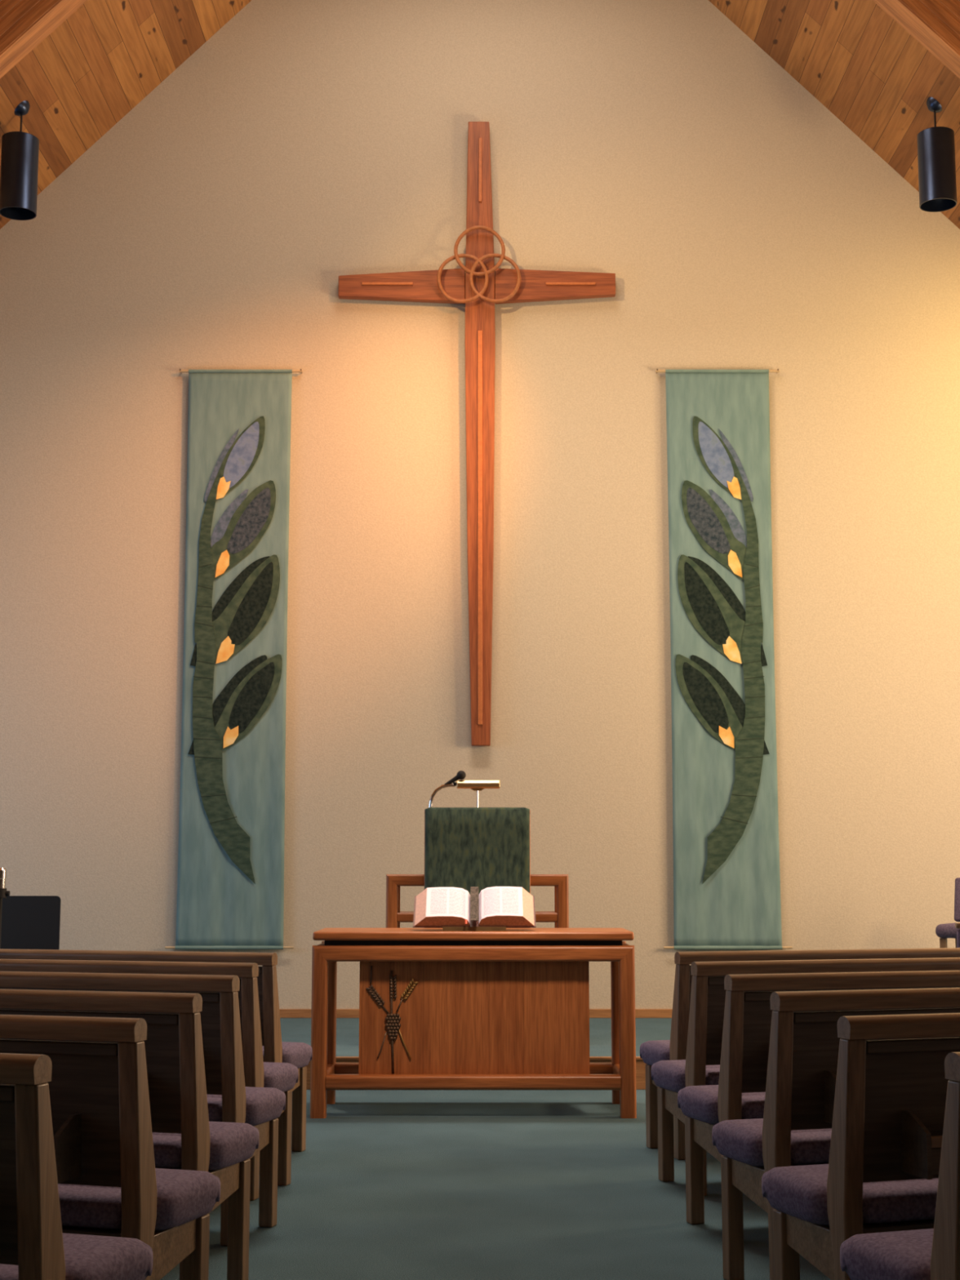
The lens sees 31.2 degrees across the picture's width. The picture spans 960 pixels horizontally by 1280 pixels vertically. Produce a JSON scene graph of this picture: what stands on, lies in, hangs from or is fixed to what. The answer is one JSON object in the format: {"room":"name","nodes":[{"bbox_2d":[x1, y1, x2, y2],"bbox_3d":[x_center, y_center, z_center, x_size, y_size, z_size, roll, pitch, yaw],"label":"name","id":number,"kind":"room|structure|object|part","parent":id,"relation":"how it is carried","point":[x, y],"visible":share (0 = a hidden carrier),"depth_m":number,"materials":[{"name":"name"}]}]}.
{"room":"house of worship","nodes":[
{"label":"house of worship","id":0,"kind":"room"},
{"bbox_2d":[0,0,959,1008],"bbox_3d":[0.000,-1.827,12.866,12.400,9.660,0.150,0,-8,0],"label":"wall","id":1,"kind":"structure","parent":0,"point":[739,223],"depth_m":12.73,"materials":[{"name":"beige paint"}]},
{"bbox_2d":[164,368,302,949],"bbox_3d":[-1.776,0.094,12.498,0.915,4.245,0.065,0,-8,0],"label":"banner","id":2,"kind":"object","parent":1,"relation":"attached to","point":[230,878],"visible":1,"depth_m":12.47,"materials":[{"name":"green fabric"}]},
{"bbox_3d":[-1.838,0.248,12.452,0.478,3.015,0.002,0,-8,0],"label":"stem","id":3,"kind":"part","parent":2,"relation":"part of","materials":[{"name":"green fabric"}]},
{"bbox_3d":[-1.778,2.183,12.205,0.910,0.017,0.017,0,-8,0],"label":"rod","id":4,"kind":"part","parent":2,"relation":"part of","materials":[{"name":"brown wood"}]},
{"bbox_3d":[-1.776,-1.996,12.768,0.915,0.020,0.020,0,-8,0],"label":"hanging rod","id":5,"kind":"part","parent":2,"relation":"part of","materials":[{"name":"brown wood"}]},
{"bbox_2d":[279,1008,672,1017],"bbox_3d":[0.000,2.645,12.179,12.400,0.062,0.016,0,-8,0],"label":"baseboard","id":6,"kind":"structure","parent":1,"relation":"attached to","point":[284,1013],"depth_m":12.17,"materials":[{"name":"brown wood"}]},
{"bbox_2d":[337,121,615,746],"bbox_3d":[-0.022,-1.577,12.678,2.065,4.715,0.156,0,-8,0],"label":"wooden cross","id":7,"kind":"object","parent":1,"relation":"attached to","point":[479,284],"visible":1,"depth_m":12.78,"materials":[{"name":"brown wood"}]},
{"bbox_2d":[655,368,792,949],"bbox_3d":[1.762,0.094,12.498,0.915,4.245,0.065,0,-8,0],"label":"banner","id":8,"kind":"object","parent":1,"relation":"attached to","point":[726,877],"visible":1,"depth_m":12.47,"materials":[{"name":"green fabric"}]},
{"bbox_3d":[1.762,-1.996,12.768,0.915,0.020,0.020,0,-8,0],"label":"hanging rod","id":9,"kind":"part","parent":8,"relation":"part of","materials":[{"name":"brown wood"}]},
{"bbox_3d":[1.760,2.183,12.205,0.910,0.017,0.017,0,-8,0],"label":"rod","id":10,"kind":"part","parent":8,"relation":"part of","materials":[{"name":"brown wood"}]},
{"bbox_3d":[1.820,0.248,12.452,0.478,3.015,0.002,0,-8,0],"label":"stem","id":11,"kind":"part","parent":8,"relation":"part of","materials":[{"name":"green fabric"}]},
{"bbox_2d":[0,0,959,229],"bbox_3d":[0.000,-4.570,5.375,12.868,6.340,15.731,0,-8,0],"label":"ceiling","id":12,"kind":"structure","parent":0,"point":[871,73],"depth_m":12.38,"materials":[{"name":"brown wood"}]},
{"bbox_2d":[0,100,39,220],"bbox_3d":[-3.170,-3.325,11.851,0.250,0.809,0.250,0,-8,0],"label":"pendant lamp","id":13,"kind":"object","parent":12,"relation":"hanging from","point":[19,175],"visible":1,"depth_m":11.74,"materials":[{"name":"black metal"}]},
{"bbox_3d":[-3.170,-3.560,11.883,0.014,0.203,0.013,0,-8,0],"label":"stem","id":14,"kind":"part","parent":13,"relation":"part of","materials":[{"name":"metal"}]},
{"bbox_2d":[0,0,87,78],"bbox_3d":[-2.949,-3.787,10.579,6.500,6.411,0.204,0,-8,0],"label":"ceiling beam","id":15,"kind":"structure","parent":12,"relation":"attached to","point":[24,24],"depth_m":10.49,"materials":[{"name":"brown wood"}]},
{"bbox_2d":[872,0,959,78],"bbox_3d":[2.949,-3.787,10.579,6.500,6.411,0.204,0,-8,0],"label":"ceiling beam","id":16,"kind":"structure","parent":12,"relation":"attached to","point":[935,24],"depth_m":10.49,"materials":[{"name":"brown wood"}]},
{"bbox_2d":[916,97,956,212],"bbox_3d":[3.145,-3.367,11.857,0.250,0.774,0.250,0,-8,0],"label":"pendant lamp","id":17,"kind":"object","parent":12,"relation":"hanging from","point":[937,184],"visible":1,"depth_m":11.75,"materials":[{"name":"black metal"}]},
{"bbox_3d":[3.145,-3.589,11.886,0.014,0.192,0.013,0,-8,0],"label":"stem","id":18,"kind":"part","parent":17,"relation":"part of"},
{"bbox_2d":[160,1089,831,1279],"bbox_3d":[0.000,1.869,4.506,12.400,0.100,15.431,0,-8,0],"label":"floor","id":19,"kind":"structure","parent":0,"point":[391,1184],"depth_m":6.39,"materials":[{"name":"teal carpet"}]},
{"bbox_2d":[0,1053,152,1279],"bbox_3d":[-2.421,1.294,3.843,3.544,0.864,0.529,-2,-8,18],"label":"pew","id":20,"kind":"object","parent":19,"relation":"on","point":[33,1246],"visible":1,"depth_m":3.20,"materials":[{"name":"brown wood"}]},
{"bbox_3d":[-2.476,0.915,3.724,3.396,0.030,0.030,-2,-8,18],"label":"rail moulding","id":21,"kind":"part","parent":20,"relation":"part of","materials":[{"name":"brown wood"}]},
{"bbox_3d":[-2.468,1.081,3.726,3.396,0.303,0.062,-2,-8,18],"label":"backrest","id":22,"kind":"part","parent":20,"relation":"part of","materials":[{"name":"brown wood"}]},
{"bbox_3d":[-2.478,0.868,3.725,3.506,0.051,0.062,-2,-8,18],"label":"rail","id":23,"kind":"part","parent":20,"relation":"part of","materials":[{"name":"brown wood"}]},
{"bbox_3d":[-0.822,1.231,3.185,0.050,0.812,0.124,-2,-8,18],"label":"post","id":24,"kind":"part","parent":20,"relation":"part of","materials":[{"name":"brown wood"}]},
{"bbox_2d":[0,1014,220,1279],"bbox_3d":[-2.406,1.397,4.612,3.544,0.864,0.529,-2,-8,17],"label":"pew","id":25,"kind":"object","parent":19,"relation":"on","point":[110,1184],"visible":0.86,"depth_m":4.01,"materials":[{"name":"brown wood"}]},
{"bbox_3d":[-2.458,1.019,4.492,3.396,0.030,0.030,-2,-8,17],"label":"rail moulding","id":26,"kind":"part","parent":25,"relation":"part of","materials":[{"name":"brown wood"}]},
{"bbox_3d":[-2.450,1.185,4.495,3.396,0.303,0.062,-2,-8,17],"label":"backrest","id":27,"kind":"part","parent":25,"relation":"part of","materials":[{"name":"brown wood"}]},
{"bbox_3d":[-2.460,0.971,4.494,3.506,0.051,0.062,-2,-8,17],"label":"rail","id":28,"kind":"part","parent":25,"relation":"part of","materials":[{"name":"brown wood"}]},
{"bbox_3d":[-0.797,1.337,3.976,0.050,0.812,0.124,-2,-8,17],"label":"post","id":29,"kind":"part","parent":25,"relation":"part of","materials":[{"name":"brown wood"}]},
{"bbox_3d":[-0.703,1.604,4.247,0.050,0.357,0.050,-2,-8,17],"label":"leg","id":30,"kind":"part","parent":25,"relation":"part of","materials":[{"name":"brown wood"}]},
{"bbox_2d":[0,989,259,1279],"bbox_3d":[-2.417,1.505,5.413,3.544,0.864,0.529,-2,-8,16],"label":"pew","id":31,"kind":"object","parent":19,"relation":"on","point":[184,1138],"visible":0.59,"depth_m":4.83,"materials":[{"name":"brown wood"}]},
{"bbox_3d":[-2.468,1.127,5.293,3.396,0.030,0.030,-2,-8,16],"label":"rail moulding","id":32,"kind":"part","parent":31,"relation":"part of","materials":[{"name":"brown wood"}]},
{"bbox_3d":[-2.461,1.293,5.296,3.396,0.303,0.062,-2,-8,16],"label":"backrest","id":33,"kind":"part","parent":31,"relation":"part of","materials":[{"name":"brown wood"}]},
{"bbox_3d":[-2.469,1.079,5.294,3.506,0.051,0.062,-2,-8,16],"label":"rail","id":34,"kind":"part","parent":31,"relation":"part of","materials":[{"name":"brown wood"}]},
{"bbox_3d":[-0.802,1.448,4.797,0.050,0.812,0.124,-2,-8,16],"label":"post","id":35,"kind":"part","parent":31,"relation":"part of","materials":[{"name":"brown wood"}]},
{"bbox_3d":[-0.711,1.714,5.069,0.050,0.357,0.050,-2,-8,16],"label":"leg","id":36,"kind":"part","parent":31,"relation":"part of","materials":[{"name":"brown wood"}]},
{"bbox_2d":[0,971,285,1246],"bbox_3d":[-2.435,1.616,6.236,3.544,0.864,0.529,-2,-8,16],"label":"pew","id":37,"kind":"object","parent":19,"relation":"on","point":[228,1100],"visible":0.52,"depth_m":5.68,"materials":[{"name":"brown wood"}]},
{"bbox_3d":[-2.484,1.238,6.115,3.396,0.030,0.030,-2,-8,16],"label":"rail moulding","id":38,"kind":"part","parent":37,"relation":"part of","materials":[{"name":"brown wood"}]},
{"bbox_3d":[-2.477,1.404,6.118,3.396,0.303,0.062,-2,-8,16],"label":"backrest","id":39,"kind":"part","parent":37,"relation":"part of","materials":[{"name":"brown wood"}]},
{"bbox_3d":[-2.485,1.190,6.116,3.506,0.051,0.062,-2,-8,16],"label":"rail","id":40,"kind":"part","parent":37,"relation":"part of","materials":[{"name":"brown wood"}]},
{"bbox_3d":[-0.814,1.561,5.633,0.050,0.812,0.124,-2,-8,16],"label":"post","id":41,"kind":"part","parent":37,"relation":"part of","materials":[{"name":"brown wood"}]},
{"bbox_3d":[-0.726,1.827,5.907,0.050,0.357,0.050,-2,-8,16],"label":"leg","id":42,"kind":"part","parent":37,"relation":"part of","materials":[{"name":"brown wood"}]},
{"bbox_2d":[0,959,298,1200],"bbox_3d":[-2.473,1.721,7.014,3.544,0.864,0.529,-2,-8,16],"label":"pew","id":43,"kind":"object","parent":19,"relation":"on","point":[283,1077],"visible":0.33,"depth_m":6.50,"materials":[{"name":"brown wood"}]},
{"bbox_3d":[-2.515,1.509,6.896,3.396,0.303,0.062,-2,-8,16],"label":"backrest","id":44,"kind":"part","parent":43,"relation":"part of","materials":[{"name":"brown wood"}]},
{"bbox_3d":[-2.523,1.295,6.894,3.506,0.051,0.062,-2,-8,16],"label":"rail","id":45,"kind":"part","parent":43,"relation":"part of","materials":[{"name":"brown wood"}]},
{"bbox_3d":[-0.852,1.666,6.411,0.050,0.812,0.124,-2,-8,16],"label":"post","id":46,"kind":"part","parent":43,"relation":"part of","materials":[{"name":"brown wood"}]},
{"bbox_3d":[-0.764,1.932,6.684,0.050,0.357,0.050,-2,-8,16],"label":"leg","id":47,"kind":"part","parent":43,"relation":"part of","materials":[{"name":"brown wood"}]},
{"bbox_2d":[0,948,312,1151],"bbox_3d":[-2.497,1.830,7.822,3.544,0.864,0.529,-2,-8,16],"label":"pew","id":48,"kind":"object","parent":19,"relation":"on","point":[299,1055],"visible":0.32,"depth_m":7.34,"materials":[{"name":"brown wood"}]},
{"bbox_3d":[-2.547,1.404,7.702,3.506,0.051,0.062,-2,-8,16],"label":"rail","id":49,"kind":"part","parent":48,"relation":"part of","materials":[{"name":"brown wood"}]},
{"bbox_3d":[-2.539,1.618,7.703,3.396,0.303,0.062,-2,-8,16],"label":"backrest","id":50,"kind":"part","parent":48,"relation":"part of","materials":[{"name":"brown wood"}]},
{"bbox_3d":[-2.546,1.452,7.700,3.396,0.030,0.030,-2,-8,16],"label":"rail moulding","id":51,"kind":"part","parent":48,"relation":"part of","materials":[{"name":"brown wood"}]},
{"bbox_3d":[-0.876,1.775,7.219,0.050,0.812,0.124,-2,-8,16],"label":"post","id":52,"kind":"part","parent":48,"relation":"part of","materials":[{"name":"brown wood"}]},
{"bbox_3d":[-0.788,2.041,7.492,0.050,0.357,0.050,-2,-8,16],"label":"leg","id":53,"kind":"part","parent":48,"relation":"part of","materials":[{"name":"brown wood"}]},
{"bbox_2d":[310,928,636,1118],"bbox_3d":[-0.033,1.942,8.809,1.608,0.905,0.620,0,-8,0],"label":"table","id":54,"kind":"object","parent":19,"relation":"on","point":[509,1009],"visible":1,"depth_m":8.58,"materials":[{"name":"red wood"}]},
{"bbox_3d":[-0.798,1.942,8.546,0.078,0.836,0.078,0,-8,0],"label":"leg","id":55,"kind":"part","parent":54,"relation":"part of","materials":[{"name":"red wood"}]},
{"bbox_3d":[-0.798,2.012,9.063,0.078,0.836,0.078,0,-8,0],"label":"leg","id":56,"kind":"part","parent":54,"relation":"part of","materials":[{"name":"red wood"}]},
{"bbox_3d":[-0.798,2.223,8.772,0.074,0.069,0.446,0,-8,0],"label":"rail","id":57,"kind":"part","parent":54,"relation":"part of","materials":[{"name":"red wood"}]},
{"bbox_3d":[-0.033,1.566,8.597,1.608,0.078,0.078,0,-8,0],"label":"rail","id":58,"kind":"part","parent":54,"relation":"part of","materials":[{"name":"red wood"}]},
{"bbox_2d":[442,926,506,931],"bbox_3d":[-0.028,1.413,8.769,0.320,0.133,0.191,0,-8,0],"label":"book stand","id":59,"kind":"object","parent":54,"relation":"on","point":[444,928],"visible":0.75,"depth_m":8.67,"materials":[{"name":"brown wood"}]},
{"bbox_2d":[413,886,535,927],"bbox_3d":[-0.028,1.360,8.768,0.620,0.204,0.266,0,-8,0],"label":"open book","id":60,"kind":"object","parent":59,"relation":"on","point":[494,906],"visible":1,"depth_m":8.73,"materials":[{"name":"white paper"}]},
{"bbox_3d":[-0.029,1.880,8.613,1.151,0.696,0.030,0,-8,0],"label":"panel","id":61,"kind":"part","parent":54,"relation":"part of","materials":[{"name":"red wood"}]},
{"bbox_3d":[-0.029,1.934,9.015,1.151,0.696,0.025,0,-8,0],"label":"panel","id":62,"kind":"part","parent":54,"relation":"part of","materials":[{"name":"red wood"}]},
{"bbox_3d":[0.732,2.223,8.772,0.074,0.069,0.446,0,-8,0],"label":"rail","id":63,"kind":"part","parent":54,"relation":"part of","materials":[{"name":"red wood"}]},
{"bbox_3d":[0.732,2.012,9.063,0.078,0.836,0.078,0,-8,0],"label":"leg","id":64,"kind":"part","parent":54,"relation":"part of","materials":[{"name":"red wood"}]},
{"bbox_3d":[0.732,1.942,8.546,0.078,0.836,0.078,0,-8,0],"label":"leg","id":65,"kind":"part","parent":54,"relation":"part of","materials":[{"name":"red wood"}]},
{"bbox_2d":[280,1017,671,1056],"bbox_3d":[0.000,2.591,10.887,12.400,0.176,2.591,0,-8,0],"label":"platform","id":66,"kind":"object","parent":19,"relation":"on","point":[292,1029],"depth_m":11.04,"materials":[{"name":"teal carpet"}]},
{"bbox_2d":[0,867,9,948],"bbox_3d":[-2.800,1.853,9.992,0.260,1.047,0.260,0,-8,0],"label":"microphone stand","id":67,"kind":"object","parent":66,"relation":"on","point":[4,893],"visible":0.75,"depth_m":10.03,"materials":[{"name":"silver metal"}]},
{"bbox_3d":[-2.759,1.480,10.042,0.022,0.031,0.031,0,-8,0],"label":"clamp knob","id":68,"kind":"part","parent":67,"relation":"part of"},
{"bbox_2d":[0,895,60,949],"bbox_3d":[-2.885,2.029,10.664,0.520,0.875,0.407,0,-8,0],"label":"music stand","id":69,"kind":"object","parent":66,"relation":"on","point":[28,922],"visible":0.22,"depth_m":10.75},
{"bbox_2d":[306,1056,647,1089],"bbox_3d":[0.000,2.414,9.587,12.400,0.178,0.031,0,-8,0],"label":"trim","id":70,"kind":"structure","parent":66,"relation":"attached to","point":[640,1064],"depth_m":9.58,"materials":[{"name":"brown wood"}]},
{"bbox_2d":[386,807,568,928],"bbox_3d":[-0.016,1.733,10.465,1.096,1.410,0.455,0,-8,0],"label":"pulpit","id":71,"kind":"object","parent":66,"relation":"on","point":[465,847],"visible":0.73,"depth_m":10.31,"materials":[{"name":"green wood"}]},
{"bbox_3d":[-0.529,1.913,10.302,0.070,1.010,0.070,0,-8,0],"label":"frame post","id":72,"kind":"part","parent":71,"relation":"part of","materials":[{"name":"red wood"}]},
{"bbox_3d":[-0.529,1.953,10.599,0.070,1.010,0.070,0,-8,0],"label":"frame post","id":73,"kind":"part","parent":71,"relation":"part of","materials":[{"name":"red wood"}]},
{"bbox_3d":[-0.414,1.667,10.335,0.161,0.057,0.060,0,-8,0],"label":"frame rail","id":74,"kind":"part","parent":71,"relation":"part of","materials":[{"name":"red wood"}]},
{"bbox_3d":[-0.449,1.447,10.364,0.230,0.070,0.070,0,-8,0],"label":"frame rail","id":75,"kind":"part","parent":71,"relation":"part of","materials":[{"name":"red wood"}]},
{"bbox_2d":[428,770,466,807],"bbox_3d":[-0.204,0.922,10.471,0.236,0.254,0.056,0,-8,0],"label":"gooseneck microphone","id":76,"kind":"object","parent":71,"relation":"on","point":[461,775],"visible":0.87,"depth_m":10.47,"materials":[{"name":"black metal"}]},
{"bbox_2d":[457,770,466,779],"bbox_3d":[-0.114,0.824,10.484,0.056,0.056,0.056,0,-8,0],"label":"grille","id":77,"kind":"object","parent":76,"relation":"attached to","point":[461,775],"depth_m":10.46,"materials":[{"name":"black metal"}]},
{"bbox_2d":[457,780,499,807],"bbox_3d":[-0.010,0.951,10.487,0.262,0.192,0.104,0,-8,0],"label":"reading lamp","id":78,"kind":"object","parent":71,"relation":"on","point":[475,785],"visible":0.72,"depth_m":10.45,"materials":[{"name":"gold metal"}]},
{"bbox_2d":[470,788,484,791],"bbox_3d":[-0.016,0.911,10.492,0.098,0.017,0.040,0,-8,0],"label":"socket","id":79,"kind":"object","parent":78,"relation":"attached to","point":[474,789],"depth_m":10.47,"materials":[{"name":"gold"}]},
{"bbox_3d":[-0.016,0.972,10.484,0.012,0.130,0.012,0,-8,0],"label":"stem","id":80,"kind":"part","parent":78,"relation":"part of","materials":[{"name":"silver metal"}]},
{"bbox_3d":[-0.010,0.881,10.497,0.262,0.050,0.104,0,-8,0],"label":"lamp shade","id":81,"kind":"part","parent":78,"relation":"part of","materials":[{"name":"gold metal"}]},
{"bbox_3d":[0.383,1.667,10.335,0.161,0.057,0.060,0,-8,0],"label":"frame rail","id":82,"kind":"part","parent":71,"relation":"part of","materials":[{"name":"red wood"}]},
{"bbox_3d":[0.417,1.447,10.364,0.230,0.070,0.070,0,-8,0],"label":"frame rail","id":83,"kind":"part","parent":71,"relation":"part of","materials":[{"name":"red wood"}]},
{"bbox_3d":[0.497,1.953,10.599,0.070,1.010,0.070,0,-8,0],"label":"frame post","id":84,"kind":"part","parent":71,"relation":"part of","materials":[{"name":"red wood"}]},
{"bbox_3d":[0.497,1.913,10.302,0.070,1.010,0.070,0,-8,0],"label":"frame post","id":85,"kind":"part","parent":71,"relation":"part of","materials":[{"name":"red wood"}]},
{"bbox_3d":[4.400,2.440,11.180,3.600,0.200,2.011,0,-8,0],"label":"choir riser","id":86,"kind":"object","parent":66,"relation":"on","visible":0},
{"bbox_2d":[935,877,959,947],"bbox_3d":[3.287,1.948,11.219,0.500,0.786,0.526,-5,-9,31],"label":"chair","id":87,"kind":"object","parent":86,"relation":"on","point":[944,931],"visible":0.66,"depth_m":11.13,"materials":[{"name":"fabric"}]},
{"bbox_3d":[3.002,2.129,11.117,0.040,0.400,0.040,-5,-9,31],"label":"leg","id":88,"kind":"part","parent":87,"relation":"part of","materials":[{"name":"brown wood"}]},
{"bbox_3d":[3.265,1.892,11.189,0.500,0.090,0.440,-5,-9,31],"label":"seat","id":89,"kind":"part","parent":87,"relation":"part of","materials":[{"name":"fabric"}]},
{"bbox_3d":[3.395,1.727,11.430,0.480,0.292,0.107,-5,-9,31],"label":"backrest","id":90,"kind":"part","parent":87,"relation":"part of","materials":[{"name":"fabric"}]},
{"bbox_2d":[955,922,959,947],"bbox_3d":[2.735,1.955,9.033,0.500,0.940,0.535,-1,-8,8],"label":"chair","id":91,"kind":"object","parent":86,"relation":"on","point":[957,924],"visible":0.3,"depth_m":8.87,"materials":[{"name":"fabric"}]},
{"bbox_3d":[2.706,1.700,8.862,0.480,0.412,0.109,-1,-8,8],"label":"backrest","id":92,"kind":"part","parent":91,"relation":"part of","materials":[{"name":"fabric"}]},
{"bbox_2d":[640,947,959,1159],"bbox_3d":[2.467,1.843,7.921,3.544,0.864,0.529,2,-8,-16],"label":"pew","id":93,"kind":"object","parent":19,"relation":"on","point":[651,1052],"visible":0.23,"depth_m":7.40,"materials":[{"name":"brown wood"}]},
{"bbox_3d":[0.761,2.053,7.577,0.050,0.357,0.050,2,-8,-16],"label":"leg","id":94,"kind":"part","parent":93,"relation":"part of","materials":[{"name":"brown wood"}]},
{"bbox_3d":[0.852,1.786,7.304,0.050,0.812,0.124,2,-8,-16],"label":"post","id":95,"kind":"part","parent":93,"relation":"part of","materials":[{"name":"brown wood"}]},
{"bbox_3d":[2.510,1.631,7.803,3.396,0.303,0.062,2,-8,-16],"label":"backrest","id":96,"kind":"part","parent":93,"relation":"part of","materials":[{"name":"brown wood"}]},
{"bbox_3d":[2.519,1.417,7.802,3.506,0.051,0.062,2,-8,-16],"label":"rail","id":97,"kind":"part","parent":93,"relation":"part of","materials":[{"name":"brown wood"}]},
{"bbox_2d":[650,957,959,1195],"bbox_3d":[2.437,1.735,7.113,3.544,0.864,0.529,2,-8,-16],"label":"pew","id":98,"kind":"object","parent":19,"relation":"on","point":[701,1064],"visible":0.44,"depth_m":6.57,"materials":[{"name":"brown wood"}]},
{"bbox_3d":[0.731,1.944,6.769,0.050,0.357,0.050,2,-8,-16],"label":"leg","id":99,"kind":"part","parent":98,"relation":"part of","materials":[{"name":"brown wood"}]},
{"bbox_3d":[0.822,1.677,6.497,0.050,0.812,0.124,2,-8,-16],"label":"post","id":100,"kind":"part","parent":98,"relation":"part of","materials":[{"name":"brown wood"}]},
{"bbox_3d":[2.488,1.356,6.992,3.396,0.030,0.030,2,-8,-16],"label":"rail moulding","id":101,"kind":"part","parent":98,"relation":"part of","materials":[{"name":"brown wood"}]},
{"bbox_3d":[2.489,1.309,6.994,3.506,0.051,0.062,2,-8,-16],"label":"rail","id":102,"kind":"part","parent":98,"relation":"part of","materials":[{"name":"brown wood"}]},
{"bbox_3d":[2.481,1.522,6.995,3.396,0.303,0.062,2,-8,-16],"label":"backrest","id":103,"kind":"part","parent":98,"relation":"part of","materials":[{"name":"brown wood"}]},
{"bbox_2d":[677,970,959,1224],"bbox_3d":[2.449,1.625,6.301,3.544,0.864,0.529,2,-8,-16],"label":"pew","id":104,"kind":"object","parent":19,"relation":"on","point":[740,1093],"visible":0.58,"depth_m":5.73,"materials":[{"name":"brown wood"}]},
{"bbox_3d":[0.743,1.834,5.956,0.050,0.357,0.050,2,-8,-16],"label":"leg","id":105,"kind":"part","parent":104,"relation":"part of","materials":[{"name":"brown wood"}]},
{"bbox_3d":[0.834,1.568,5.684,0.050,0.812,0.124,2,-8,-16],"label":"post","id":106,"kind":"part","parent":104,"relation":"part of","materials":[{"name":"brown wood"}]},
{"bbox_3d":[2.501,1.199,6.181,3.506,0.051,0.062,2,-8,-16],"label":"rail","id":107,"kind":"part","parent":104,"relation":"part of","materials":[{"name":"brown wood"}]},
{"bbox_3d":[2.493,1.413,6.183,3.396,0.303,0.062,2,-8,-16],"label":"backrest","id":108,"kind":"part","parent":104,"relation":"part of","materials":[{"name":"brown wood"}]},
{"bbox_3d":[2.500,1.246,6.180,3.396,0.030,0.030,2,-8,-16],"label":"rail moulding","id":109,"kind":"part","parent":104,"relation":"part of","materials":[{"name":"brown wood"}]},
{"bbox_2d":[711,987,959,1279],"bbox_3d":[2.457,1.515,5.488,3.544,0.864,0.529,2,-8,-17],"label":"pew","id":110,"kind":"object","parent":19,"relation":"on","point":[795,1127],"visible":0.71,"depth_m":4.89,"materials":[{"name":"brown wood"}]},
{"bbox_3d":[0.753,1.723,5.129,0.050,0.357,0.050,2,-8,-17],"label":"leg","id":111,"kind":"part","parent":110,"relation":"part of","materials":[{"name":"brown wood"}]},
{"bbox_3d":[0.846,1.456,4.857,0.050,0.812,0.124,2,-8,-17],"label":"post","id":112,"kind":"part","parent":110,"relation":"part of","materials":[{"name":"brown wood"}]},
{"bbox_3d":[2.510,1.089,5.369,3.506,0.051,0.062,2,-8,-17],"label":"rail","id":113,"kind":"part","parent":110,"relation":"part of","materials":[{"name":"brown wood"}]},
{"bbox_3d":[2.501,1.303,5.370,3.396,0.303,0.062,2,-8,-17],"label":"backrest","id":114,"kind":"part","parent":110,"relation":"part of","materials":[{"name":"brown wood"}]},
{"bbox_3d":[2.509,1.137,5.368,3.396,0.030,0.030,2,-8,-17],"label":"rail moulding","id":115,"kind":"part","parent":110,"relation":"part of","materials":[{"name":"brown wood"}]},
{"bbox_2d":[761,1013,959,1279],"bbox_3d":[2.469,1.407,4.686,3.544,0.864,0.529,2,-8,-18],"label":"pew","id":116,"kind":"object","parent":19,"relation":"on","point":[881,1175],"visible":0.97,"depth_m":4.07,"materials":[{"name":"brown wood"}]},
{"bbox_3d":[0.769,1.612,4.307,0.050,0.357,0.050,2,-8,-18],"label":"leg","id":117,"kind":"part","parent":116,"relation":"part of","materials":[{"name":"brown wood"}]},
{"bbox_3d":[0.866,1.346,4.037,0.050,0.812,0.124,2,-8,-18],"label":"post","id":118,"kind":"part","parent":116,"relation":"part of","materials":[{"name":"brown wood"}]},
{"bbox_3d":[2.524,0.981,4.568,3.506,0.051,0.062,2,-8,-18],"label":"rail","id":119,"kind":"part","parent":116,"relation":"part of","materials":[{"name":"brown wood"}]},
{"bbox_3d":[2.515,1.195,4.569,3.396,0.303,0.062,2,-8,-18],"label":"backrest","id":120,"kind":"part","parent":116,"relation":"part of","materials":[{"name":"brown wood"}]},
{"bbox_3d":[2.523,1.029,4.567,3.396,0.030,0.030,2,-8,-18],"label":"rail moulding","id":121,"kind":"part","parent":116,"relation":"part of","materials":[{"name":"brown wood"}]},
{"bbox_2d":[840,1052,959,1279],"bbox_3d":[2.494,1.301,3.898,3.544,0.864,0.529,3,-8,-18],"label":"pew","id":122,"kind":"object","parent":19,"relation":"on","point":[928,1254],"visible":1,"depth_m":3.27,"materials":[{"name":"brown wood"}]},
{"bbox_3d":[0.901,1.236,3.226,0.050,0.812,0.124,3,-8,-18],"label":"post","id":123,"kind":"part","parent":122,"relation":"part of","materials":[{"name":"brown wood"}]},
{"bbox_3d":[2.552,0.875,3.780,3.506,0.051,0.062,3,-8,-18],"label":"rail","id":124,"kind":"part","parent":122,"relation":"part of","materials":[{"name":"brown wood"}]}
]}

